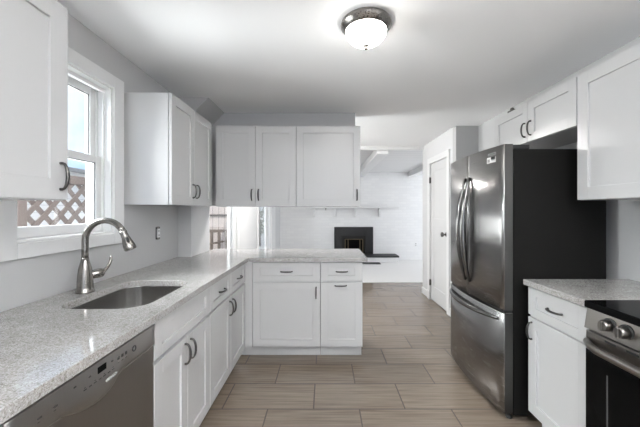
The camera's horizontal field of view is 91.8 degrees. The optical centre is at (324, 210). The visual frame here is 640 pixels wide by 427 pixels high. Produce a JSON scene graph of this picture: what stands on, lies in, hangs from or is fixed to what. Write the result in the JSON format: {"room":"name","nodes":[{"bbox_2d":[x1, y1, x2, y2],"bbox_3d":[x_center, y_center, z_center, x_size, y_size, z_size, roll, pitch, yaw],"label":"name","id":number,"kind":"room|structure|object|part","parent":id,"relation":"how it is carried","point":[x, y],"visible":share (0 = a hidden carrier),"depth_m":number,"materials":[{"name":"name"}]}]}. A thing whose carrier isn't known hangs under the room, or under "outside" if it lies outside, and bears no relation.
{"room":"kitchen","nodes":[
{"label":"kitchen","id":0,"kind":"room"},
{"bbox_2d":[0,13,177,311],"bbox_3d":[-1.420,0.148,0.160,0.160,2.363,5.320,0,0,0],"label":"wall","id":1,"kind":"structure","parent":0,"point":[23,281],"depth_m":1.88,"materials":[{"name":"grey paint"}]},
{"bbox_2d":[0,0,69,199],"bbox_3d":[-1.162,-0.422,0.776,0.353,0.761,0.912,0,0,0],"label":"upper cabinet","id":2,"kind":"object","parent":1,"relation":"attached to","point":[33,33],"visible":1,"depth_m":1.09,"materials":[{"name":"grey paint"}]},
{"bbox_3d":[-1.003,-0.134,1.196,0.035,0.113,0.013,0,0,0],"label":"handle","id":3,"kind":"part","parent":2,"relation":"part of","materials":[{"name":"grey metal"}]},
{"bbox_2d":[0,46,123,261],"bbox_3d":[-1.407,-0.320,1.639,0.175,1.056,0.800,0,0,0],"label":"window","id":4,"kind":"structure","parent":1,"relation":"in","point":[103,157],"depth_m":1.89,"materials":[{"name":"white wood"}]},
{"bbox_3d":[-1.410,-0.105,1.639,0.032,0.459,0.590,0,0,0],"label":"sash","id":5,"kind":"part","parent":4,"relation":"part of","materials":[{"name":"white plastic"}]},
{"bbox_3d":[-1.447,-0.525,1.639,0.034,0.461,0.590,0,0,0],"label":"sash","id":6,"kind":"part","parent":4,"relation":"part of","materials":[{"name":"white plastic"}]},
{"bbox_2d":[156,226,159,239],"bbox_3d":[-1.334,0.177,2.482,0.010,0.106,0.060,0,0,0],"label":"wall outlet","id":7,"kind":"object","parent":1,"relation":"attached to","point":[158,227],"visible":1,"depth_m":2.48,"materials":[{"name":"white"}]},
{"bbox_2d":[124,93,211,205],"bbox_3d":[-1.162,-0.415,2.425,0.353,0.746,0.726,0,0,0],"label":"upper cabinet","id":8,"kind":"object","parent":1,"relation":"attached to","point":[168,144],"visible":0.98,"depth_m":2.06,"materials":[{"name":"grey paint"}]},
{"bbox_3d":[-1.030,-0.415,2.244,0.020,0.742,0.360,0,0,0],"label":"door","id":9,"kind":"part","parent":8,"relation":"part of","materials":[{"name":"grey paint"}]},
{"bbox_3d":[-1.030,-0.415,2.608,0.020,0.742,0.360,0,0,0],"label":"door","id":10,"kind":"part","parent":8,"relation":"part of","materials":[{"name":"grey paint"}]},
{"bbox_2d":[178,97,223,256],"bbox_3d":[-1.280,0.148,3.042,0.440,2.363,0.445,0,0,0],"label":"wall pier","id":11,"kind":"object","parent":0,"point":[204,106],"visible":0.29,"depth_m":2.82,"materials":[{"name":"grey paint"}]},
{"bbox_2d":[231,207,279,248],"bbox_3d":[-1.245,0.134,5.838,0.050,2.393,5.145,0,0,0],"label":"wall","id":12,"kind":"structure","parent":0,"point":[248,215],"depth_m":5.11,"materials":[{"name":"white paint"}]},
{"bbox_2d":[191,206,209,256],"bbox_3d":[-1.218,-0.228,3.045,0.004,1.285,0.440,0,0,0],"label":"wall","id":13,"kind":"structure","parent":12,"relation":"attached to","point":[200,215],"depth_m":3.03,"materials":[{"name":"white paint"}]},
{"bbox_2d":[227,207,239,248],"bbox_3d":[-1.234,0.230,3.803,0.072,2.200,1.095,0,0,0],"label":"window","id":14,"kind":"structure","parent":12,"relation":"in","point":[235,210],"depth_m":4.08,"materials":[{"name":"white plastic"}]},
{"bbox_3d":[-1.251,0.280,3.658,0.038,2.060,0.785,0,0,0],"label":"frame","id":15,"kind":"part","parent":14,"relation":"part of","materials":[{"name":"white plastic"}]},
{"bbox_3d":[-1.209,0.230,3.803,0.022,2.200,1.095,0,0,0],"label":"casing","id":16,"kind":"part","parent":14,"relation":"part of","materials":[{"name":"white"}]},
{"bbox_2d":[257,207,274,248],"bbox_3d":[-1.234,0.230,6.525,0.072,2.200,1.950,0,0,0],"label":"window","id":17,"kind":"structure","parent":12,"relation":"in","point":[266,209],"depth_m":6.77,"materials":[{"name":"white plastic"}]},
{"bbox_3d":[-1.251,0.280,6.295,0.038,2.060,1.310,0,0,0],"label":"frame","id":18,"kind":"part","parent":17,"relation":"part of","materials":[{"name":"white plastic"}]},
{"bbox_2d":[212,113,354,205],"bbox_3d":[-0.471,-0.544,3.333,1.578,0.978,0.134,0,0,0],"label":"wall header","id":19,"kind":"structure","parent":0,"point":[227,119],"depth_m":3.27,"materials":[{"name":"grey paint"}]},
{"bbox_2d":[216,126,296,206],"bbox_3d":[-0.651,-0.422,3.073,0.758,0.761,0.375,0,0,0],"label":"upper cabinet","id":20,"kind":"object","parent":19,"relation":"attached to","point":[256,165],"visible":0.95,"depth_m":2.93,"materials":[{"name":"grey paint"}]},
{"bbox_3d":[-0.844,-0.422,2.930,0.369,0.757,0.020,0,0,0],"label":"door","id":21,"kind":"part","parent":20,"relation":"part of","materials":[{"name":"grey paint"}]},
{"bbox_3d":[-0.464,-0.422,2.930,0.382,0.757,0.020,0,0,0],"label":"door","id":22,"kind":"part","parent":20,"relation":"part of","materials":[{"name":"grey paint"}]},
{"bbox_2d":[296,126,359,206],"bbox_3d":[0.033,-0.422,3.073,0.606,0.761,0.375,0,0,0],"label":"upper cabinet","id":23,"kind":"object","parent":19,"relation":"attached to","point":[327,157],"visible":1,"depth_m":2.93,"materials":[{"name":"grey paint"}]},
{"bbox_2d":[57,0,639,171],"bbox_3d":[1.400,-1.093,3.055,6.000,0.120,11.110,0,0,0],"label":"ceiling","id":24,"kind":"structure","parent":0,"point":[439,63],"depth_m":2.03,"materials":[{"name":"white paint"}]},
{"bbox_2d":[340,7,391,49],"bbox_3d":[0.225,-0.958,1.700,0.280,0.149,0.280,0,0,0],"label":"ceiling lamp","id":25,"kind":"object","parent":24,"relation":"attached to","point":[364,28],"visible":1,"depth_m":1.62,"materials":[{"name":"white glass"}]},
{"bbox_3d":[0.225,-0.948,1.700,0.223,0.080,0.223,0,0,0],"label":"lamp shade","id":26,"kind":"part","parent":25,"relation":"part of","materials":[{"name":"white glass"}]},
{"bbox_2d":[360,151,388,176],"bbox_3d":[0.945,-0.996,6.740,0.190,0.135,3.340,0,0,0],"label":"beam","id":27,"kind":"structure","parent":24,"relation":"attached to","point":[375,157],"depth_m":5.93,"materials":[{"name":"white wood"}]},
{"bbox_2d":[408,165,422,176],"bbox_3d":[2.345,-0.996,6.740,0.190,0.135,3.340,0,0,0],"label":"beam","id":28,"kind":"structure","parent":24,"relation":"attached to","point":[418,171],"depth_m":7.71,"materials":[{"name":"white wood"}]},
{"bbox_2d":[280,172,422,259],"bbox_3d":[1.400,0.123,8.485,6.000,2.413,0.150,0,0,0],"label":"wall","id":29,"kind":"structure","parent":0,"point":[396,231],"depth_m":8.41,"materials":[{"name":"white paint"}]},
{"bbox_2d":[334,227,372,253],"bbox_3d":[0.775,0.791,8.384,1.050,0.723,0.049,0,0,0],"label":"fireplace insert","id":30,"kind":"object","parent":29,"relation":"attached to","point":[361,238],"visible":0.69,"depth_m":8.36,"materials":[{"name":"black metal"}]},
{"bbox_3d":[0.782,0.964,8.376,0.455,0.378,0.004,0,0,0],"label":"glass door","id":31,"kind":"part","parent":30,"relation":"part of","materials":[{"name":"black glass"}]},
{"bbox_3d":[0.782,0.954,8.374,0.495,0.398,0.020,0,0,0],"label":"door frame","id":32,"kind":"part","parent":30,"relation":"part of","materials":[{"name":"gold metal"}]},
{"bbox_2d":[309,207,398,216],"bbox_3d":[0.770,0.022,8.305,2.380,0.275,0.209,0,0,0],"label":"mantel shelf","id":33,"kind":"object","parent":29,"relation":"attached to","point":[355,208],"visible":0.84,"depth_m":8.22,"materials":[{"name":"white wood"}]},
{"bbox_2d":[199,260,541,426],"bbox_3d":[1.400,1.378,3.055,6.000,0.104,11.110,0,0,0],"label":"floor","id":34,"kind":"structure","parent":0,"point":[406,373],"depth_m":2.42,"materials":[{"name":"tile"}]},
{"bbox_2d":[0,325,154,426],"bbox_3d":[-0.994,0.895,0.978,0.612,0.867,0.603,0,0,0],"label":"dishwasher","id":35,"kind":"object","parent":34,"relation":"on","point":[116,390],"visible":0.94,"depth_m":1.00,"materials":[{"name":"grey metal"}]},
{"bbox_2d":[37,351,126,423],"bbox_3d":[-0.702,0.508,0.926,0.004,0.032,0.342,0,0,0],"label":"print","id":36,"kind":"object","parent":35,"relation":"attached to","point":[64,399],"depth_m":0.88,"materials":[{"name":"grey metal"}]},
{"bbox_3d":[-0.715,0.878,0.978,0.020,0.653,0.599,0,0,0],"label":"door","id":37,"kind":"part","parent":35,"relation":"part of","materials":[{"name":"metal"}]},
{"bbox_2d":[153,287,209,426],"bbox_3d":[-1.000,0.889,1.593,0.660,0.879,0.620,0,0,0],"label":"base cabinet","id":38,"kind":"object","parent":34,"relation":"on","point":[181,348],"visible":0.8,"depth_m":1.54,"materials":[{"name":"grey paint"}]},
{"bbox_3d":[-0.715,0.924,1.438,0.020,0.572,0.306,0,0,0],"label":"door","id":39,"kind":"part","parent":38,"relation":"part of","materials":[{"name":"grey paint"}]},
{"bbox_3d":[-0.715,0.541,1.593,0.020,0.162,0.616,0,0,0],"label":"drawer","id":40,"kind":"part","parent":38,"relation":"part of","materials":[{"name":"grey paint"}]},
{"bbox_3d":[-0.688,0.720,1.561,0.035,0.113,0.013,0,0,0],"label":"handle","id":41,"kind":"part","parent":38,"relation":"part of","materials":[{"name":"grey metal"}]},
{"bbox_3d":[-0.688,0.720,1.625,0.035,0.113,0.013,0,0,0],"label":"handle","id":42,"kind":"part","parent":38,"relation":"part of","materials":[{"name":"grey metal"}]},
{"bbox_3d":[-0.715,0.924,1.748,0.020,0.572,0.306,0,0,0],"label":"door","id":43,"kind":"part","parent":38,"relation":"part of","materials":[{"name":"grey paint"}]},
{"bbox_2d":[208,264,244,406],"bbox_3d":[-1.000,0.889,2.336,0.660,0.879,0.860,0,0,0],"label":"base cabinet","id":44,"kind":"object","parent":34,"relation":"on","point":[227,295],"visible":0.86,"depth_m":2.23,"materials":[{"name":"grey paint"}]},
{"bbox_2d":[0,249,367,424],"bbox_3d":[-0.481,0.432,1.762,1.714,0.032,3.325,0,0,0],"label":"countertop","id":45,"kind":"structure","parent":44,"relation":"on","point":[45,343],"depth_m":1.20,"materials":[{"name":"stone"}]},
{"bbox_2d":[75,218,136,293],"bbox_3d":[-1.122,0.224,1.586,0.269,0.382,0.184,0,0,30],"label":"kitchen faucet","id":46,"kind":"object","parent":45,"relation":"on","point":[85,274],"visible":1,"depth_m":1.57,"materials":[{"name":"silver metal"}]},
{"bbox_3d":[-1.200,0.297,1.694,0.032,0.096,0.071,0,0,10],"label":"lever","id":47,"kind":"part","parent":46,"relation":"part of","materials":[{"name":"silver metal"}]},
{"bbox_2d":[69,286,181,308],"bbox_3d":[-0.982,0.543,1.589,0.431,0.189,0.586,0,0,0],"label":"sink","id":48,"kind":"object","parent":45,"relation":"in","point":[130,297],"visible":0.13,"depth_m":1.82,"materials":[{"name":"metal"}]},
{"bbox_3d":[-0.715,0.924,2.115,0.020,0.572,0.414,0,0,0],"label":"door","id":49,"kind":"part","parent":44,"relation":"part of","materials":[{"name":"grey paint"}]},
{"bbox_3d":[-0.715,0.541,2.115,0.020,0.162,0.414,0,0,0],"label":"drawer","id":50,"kind":"part","parent":44,"relation":"part of","materials":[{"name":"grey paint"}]},
{"bbox_3d":[-0.688,0.720,2.290,0.035,0.113,0.013,0,0,0],"label":"handle","id":51,"kind":"part","parent":44,"relation":"part of","materials":[{"name":"grey metal"}]},
{"bbox_3d":[-0.715,0.924,2.533,0.020,0.572,0.414,0,0,0],"label":"door","id":52,"kind":"part","parent":44,"relation":"part of","materials":[{"name":"grey paint"}]},
{"bbox_3d":[-0.715,0.541,2.533,0.020,0.162,0.414,0,0,0],"label":"drawer","id":53,"kind":"part","parent":44,"relation":"part of","materials":[{"name":"grey paint"}]},
{"bbox_2d":[241,262,320,354],"bbox_3d":[-0.421,0.889,3.015,0.757,0.879,0.570,0,0,0],"label":"base cabinet","id":54,"kind":"object","parent":34,"relation":"on","point":[283,299],"visible":0.99,"depth_m":2.77,"materials":[{"name":"grey paint"}]},
{"bbox_3d":[-0.344,0.541,2.775,0.598,0.162,0.020,0,0,0],"label":"drawer","id":55,"kind":"part","parent":54,"relation":"part of","materials":[{"name":"grey paint"}]},
{"bbox_3d":[-0.344,0.924,2.775,0.598,0.572,0.020,0,0,0],"label":"door","id":56,"kind":"part","parent":54,"relation":"part of","materials":[{"name":"grey paint"}]},
{"bbox_2d":[321,262,361,354],"bbox_3d":[0.148,0.889,3.015,0.376,0.879,0.570,0,0,0],"label":"base cabinet","id":57,"kind":"object","parent":34,"relation":"on","point":[341,282],"visible":0.99,"depth_m":2.77,"materials":[{"name":"grey paint"}]},
{"bbox_3d":[0.148,0.924,2.775,0.372,0.572,0.020,0,0,0],"label":"pull out door","id":58,"kind":"part","parent":57,"relation":"part of","materials":[{"name":"grey paint"}]},
{"bbox_3d":[0.148,0.541,2.775,0.372,0.162,0.020,0,0,0],"label":"drawer","id":59,"kind":"part","parent":57,"relation":"part of","materials":[{"name":"grey paint"}]},
{"bbox_2d":[364,254,398,261],"bbox_3d":[0.762,1.240,8.180,2.285,0.171,0.459,0,0,0],"label":"hearth","id":60,"kind":"object","parent":34,"relation":"on","point":[371,257],"visible":0.43,"depth_m":7.98,"materials":[{"name":"white paint"}]},
{"bbox_2d":[450,144,605,418],"bbox_3d":[1.392,0.454,2.362,0.766,1.752,0.825,0,0,0],"label":"refrigerator","id":61,"kind":"object","parent":34,"relation":"on","point":[517,215],"visible":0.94,"depth_m":1.95,"materials":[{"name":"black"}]},
{"bbox_3d":[1.135,0.102,2.569,0.094,1.048,0.412,0,0,0],"label":"door","id":62,"kind":"part","parent":61,"relation":"part of","materials":[{"name":"metal"}]},
{"bbox_3d":[1.051,0.140,2.396,0.084,0.786,0.045,0,0,0],"label":"handle","id":63,"kind":"part","parent":61,"relation":"part of","materials":[{"name":"metal"}]},
{"bbox_3d":[1.051,0.140,2.324,0.084,0.786,0.045,0,0,0],"label":"handle","id":64,"kind":"part","parent":61,"relation":"part of","materials":[{"name":"metal"}]},
{"bbox_3d":[1.070,0.690,2.362,0.100,0.040,0.735,0,0,0],"label":"handle","id":65,"kind":"part","parent":61,"relation":"part of","materials":[{"name":"metal"}]},
{"bbox_3d":[1.135,0.961,2.362,0.094,0.629,0.825,0,0,0],"label":"freezer drawer","id":66,"kind":"part","parent":61,"relation":"part of","materials":[{"name":"metal"}]},
{"bbox_3d":[1.135,0.102,2.154,0.094,1.048,0.408,0,0,0],"label":"door","id":67,"kind":"part","parent":61,"relation":"part of","materials":[{"name":"metal"}]},
{"bbox_2d":[526,287,587,426],"bbox_3d":[1.528,0.889,1.665,0.655,0.879,0.454,0,0,0],"label":"base cabinet","id":68,"kind":"object","parent":34,"relation":"on","point":[555,329],"visible":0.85,"depth_m":1.67,"materials":[{"name":"grey paint"}]},
{"bbox_3d":[1.218,0.715,1.852,0.035,0.113,0.013,0,0,0],"label":"handle","id":69,"kind":"part","parent":68,"relation":"part of","materials":[{"name":"grey metal"}]},
{"bbox_3d":[1.218,0.540,1.665,0.035,0.013,0.113,0,0,0],"label":"handle","id":70,"kind":"part","parent":68,"relation":"part of","materials":[{"name":"grey metal"}]},
{"bbox_3d":[1.245,0.541,1.665,0.020,0.162,0.438,0,0,0],"label":"drawer","id":71,"kind":"part","parent":68,"relation":"part of","materials":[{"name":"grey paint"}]},
{"bbox_2d":[523,279,639,307],"bbox_3d":[1.536,0.432,1.667,0.645,0.032,0.461,0,0,0],"label":"countertop","id":72,"kind":"structure","parent":68,"relation":"on","point":[576,291],"depth_m":1.66,"materials":[{"name":"stone"}]},
{"bbox_2d":[583,300,639,426],"bbox_3d":[1.500,0.869,1.049,0.713,0.921,0.762,0,0,0],"label":"range","id":73,"kind":"object","parent":34,"relation":"on","point":[612,340],"visible":1,"depth_m":1.29,"materials":[{"name":"black metal"}]},
{"bbox_3d":[1.181,0.485,1.310,0.039,0.047,0.047,0,0,0],"label":"knob","id":74,"kind":"part","parent":73,"relation":"part of","materials":[{"name":"metal"}]},
{"bbox_3d":[1.174,0.595,1.052,0.062,0.035,0.744,0,0,0],"label":"handle","id":75,"kind":"part","parent":73,"relation":"part of","materials":[{"name":"metal"}]},
{"bbox_2d":[584,300,639,326],"bbox_3d":[1.524,0.425,1.049,0.663,0.033,0.762,0,0,0],"label":"cooktop","id":76,"kind":"object","parent":73,"relation":"in","point":[625,312],"depth_m":1.31,"materials":[{"name":"black"}]},
{"bbox_3d":[1.215,0.488,1.049,0.040,0.092,0.760,0,0,0],"label":"control panel","id":77,"kind":"part","parent":73,"relation":"part of","materials":[{"name":"metal"}]},
{"bbox_3d":[1.213,0.587,1.050,0.024,0.086,0.756,0,0,0],"label":"oven door","id":78,"kind":"part","parent":73,"relation":"part of","materials":[{"name":"metal"}]},
{"bbox_3d":[1.212,0.876,1.050,0.023,0.497,0.756,0,0,0],"label":"door glass","id":79,"kind":"part","parent":73,"relation":"part of","materials":[{"name":"black glass"}]},
{"bbox_3d":[1.181,0.485,1.236,0.039,0.047,0.047,0,0,0],"label":"knob","id":80,"kind":"part","parent":73,"relation":"part of","materials":[{"name":"metal"}]},
{"bbox_2d":[362,262,380,263],"bbox_3d":[0.920,1.318,7.815,0.940,0.016,0.230,0,0,0],"label":"mat","id":81,"kind":"object","parent":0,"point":[362,262],"visible":0.49,"depth_m":7.74,"materials":[{"name":"stone"}]},
{"bbox_2d":[423,128,452,307],"bbox_3d":[1.645,0.139,4.455,0.110,2.383,1.190,0,0,0],"label":"wall","id":82,"kind":"structure","parent":0,"point":[443,142],"depth_m":4.72,"materials":[{"name":"white paint"}]},
{"bbox_2d":[360,146,423,150],"bbox_3d":[0.185,-1.026,5.035,2.810,0.075,0.070,0,0,0],"label":"trim","id":83,"kind":"structure","parent":82,"relation":"attached to","point":[362,148],"depth_m":5.00,"materials":[{"name":"white wood"}]},
{"bbox_2d":[422,287,450,316],"bbox_3d":[1.583,1.280,4.405,0.014,0.100,1.290,0,0,0],"label":"baseboard","id":84,"kind":"structure","parent":82,"relation":"attached to","point":[424,291],"depth_m":4.86,"materials":[{"name":"white"}]},
{"bbox_2d":[427,149,449,314],"bbox_3d":[1.613,0.271,4.353,0.174,2.118,0.835,0,0,0],"label":"door","id":85,"kind":"structure","parent":82,"relation":"in","point":[438,166],"depth_m":4.34,"materials":[{"name":"white wood"}]},
{"bbox_2d":[453,126,477,161],"bbox_3d":[1.795,0.148,3.810,0.410,2.363,0.100,0,0,0],"label":"wall","id":86,"kind":"structure","parent":0,"point":[465,138],"depth_m":3.76,"materials":[{"name":"grey paint"}]},
{"bbox_2d":[478,36,639,281],"bbox_3d":[1.930,0.148,0.630,0.140,2.363,6.260,0,0,0],"label":"wall","id":87,"kind":"structure","parent":0,"point":[622,216],"depth_m":1.98,"materials":[{"name":"grey paint"}]},
{"bbox_2d":[495,77,576,148],"bbox_3d":[1.661,-0.655,2.295,0.395,0.295,0.895,0,0,0],"label":"upper cabinet","id":88,"kind":"object","parent":87,"relation":"attached to","point":[548,121],"visible":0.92,"depth_m":2.17,"materials":[{"name":"grey paint"}]},
{"bbox_3d":[1.508,-0.655,2.516,0.020,0.291,0.448,0,0,0],"label":"door","id":89,"kind":"part","parent":88,"relation":"part of","materials":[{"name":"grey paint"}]},
{"bbox_3d":[1.481,-0.605,2.324,0.035,0.113,0.013,0,0,0],"label":"handle","id":90,"kind":"part","parent":88,"relation":"part of","materials":[{"name":"grey metal"}]},
{"bbox_3d":[1.481,-0.605,2.256,0.035,0.113,0.013,0,0,0],"label":"handle","id":91,"kind":"part","parent":88,"relation":"part of","materials":[{"name":"grey metal"}]},
{"bbox_3d":[1.508,-0.655,2.068,0.020,0.291,0.439,0,0,0],"label":"door","id":92,"kind":"part","parent":88,"relation":"part of","materials":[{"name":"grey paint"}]},
{"bbox_2d":[577,43,639,199],"bbox_3d":[1.661,-0.433,1.401,0.395,0.739,0.883,0,0,0],"label":"upper cabinet","id":93,"kind":"object","parent":87,"relation":"attached to","point":[608,93],"visible":1,"depth_m":1.64,"materials":[{"name":"grey paint"}]},
{"label":"outside","id":94,"kind":"structure","parent":0,"visible":0},
{"bbox_2d":[259,230,263,248],"bbox_3d":[-7.750,1.530,11.500,12.500,0.100,29.000,0,0,0],"label":"ground","id":95,"kind":"structure","parent":94,"point":[262,235],"depth_m":14.80,"materials":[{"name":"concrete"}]},
{"bbox_2d":[17,175,84,226],"bbox_3d":[-2.200,0.588,2.808,0.080,1.785,1.255,0,0,0],"label":"lattice screen","id":96,"kind":"object","parent":95,"relation":"on","point":[23,215],"visible":0.04,"depth_m":2.53,"materials":[{"name":"brown wood"}]},
{"bbox_3d":[-2.200,0.588,2.215,0.080,1.785,0.070,0,0,0],"label":"post","id":97,"kind":"part","parent":96,"relation":"part of","materials":[{"name":"beige wood"}]},
{"bbox_3d":[-2.200,-0.270,2.808,0.060,0.070,1.185,0,0,0],"label":"rail","id":98,"kind":"part","parent":96,"relation":"part of","materials":[{"name":"beige wood"}]},
{"bbox_2d":[27,167,84,225],"bbox_3d":[-8.025,0.130,7.750,4.550,2.700,6.900,0,0,0],"label":"house","id":99,"kind":"structure","parent":95,"relation":"on","point":[35,215],"depth_m":7.14,"materials":[{"name":"white"}]},
{"bbox_2d":[209,206,226,250],"bbox_3d":[-2.610,0.255,6.497,1.980,2.450,0.065,0,0,0],"label":"fence","id":100,"kind":"object","parent":95,"relation":"on","point":[218,215],"visible":0.02,"depth_m":6.50,"materials":[{"name":"brown wood"}]},
{"bbox_3d":[-2.610,0.090,6.482,1.980,0.040,0.035,0,0,0],"label":"rail","id":101,"kind":"part","parent":100,"relation":"part of","materials":[{"name":"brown wood"}]},
{"bbox_2d":[210,230,226,249],"bbox_3d":[-2.435,0.875,4.988,2.010,1.210,0.094,0,0,0],"label":"deck railing","id":102,"kind":"object","parent":95,"relation":"on","point":[219,232],"visible":0.02,"depth_m":4.99,"materials":[{"name":"brown wood"}]},
{"bbox_3d":[-2.425,0.323,5.000,1.950,0.045,0.060,0,0,0],"label":"rail","id":103,"kind":"part","parent":102,"relation":"part of","materials":[{"name":"brown wood"}]},
{"bbox_2d":[259,207,263,245],"bbox_3d":[-2.753,0.101,13.006,1.554,2.759,1.565,0,0,0],"label":"shrub","id":104,"kind":"object","parent":95,"relation":"on","point":[261,225],"visible":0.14,"depth_m":12.95,"materials":[{"name":"green plant"}]},
{"bbox_3d":[-2.750,0.705,13.000,0.111,1.551,0.111,0,0,23],"label":"stem","id":105,"kind":"part","parent":104,"relation":"part of","materials":[{"name":"plant"}]}
]}

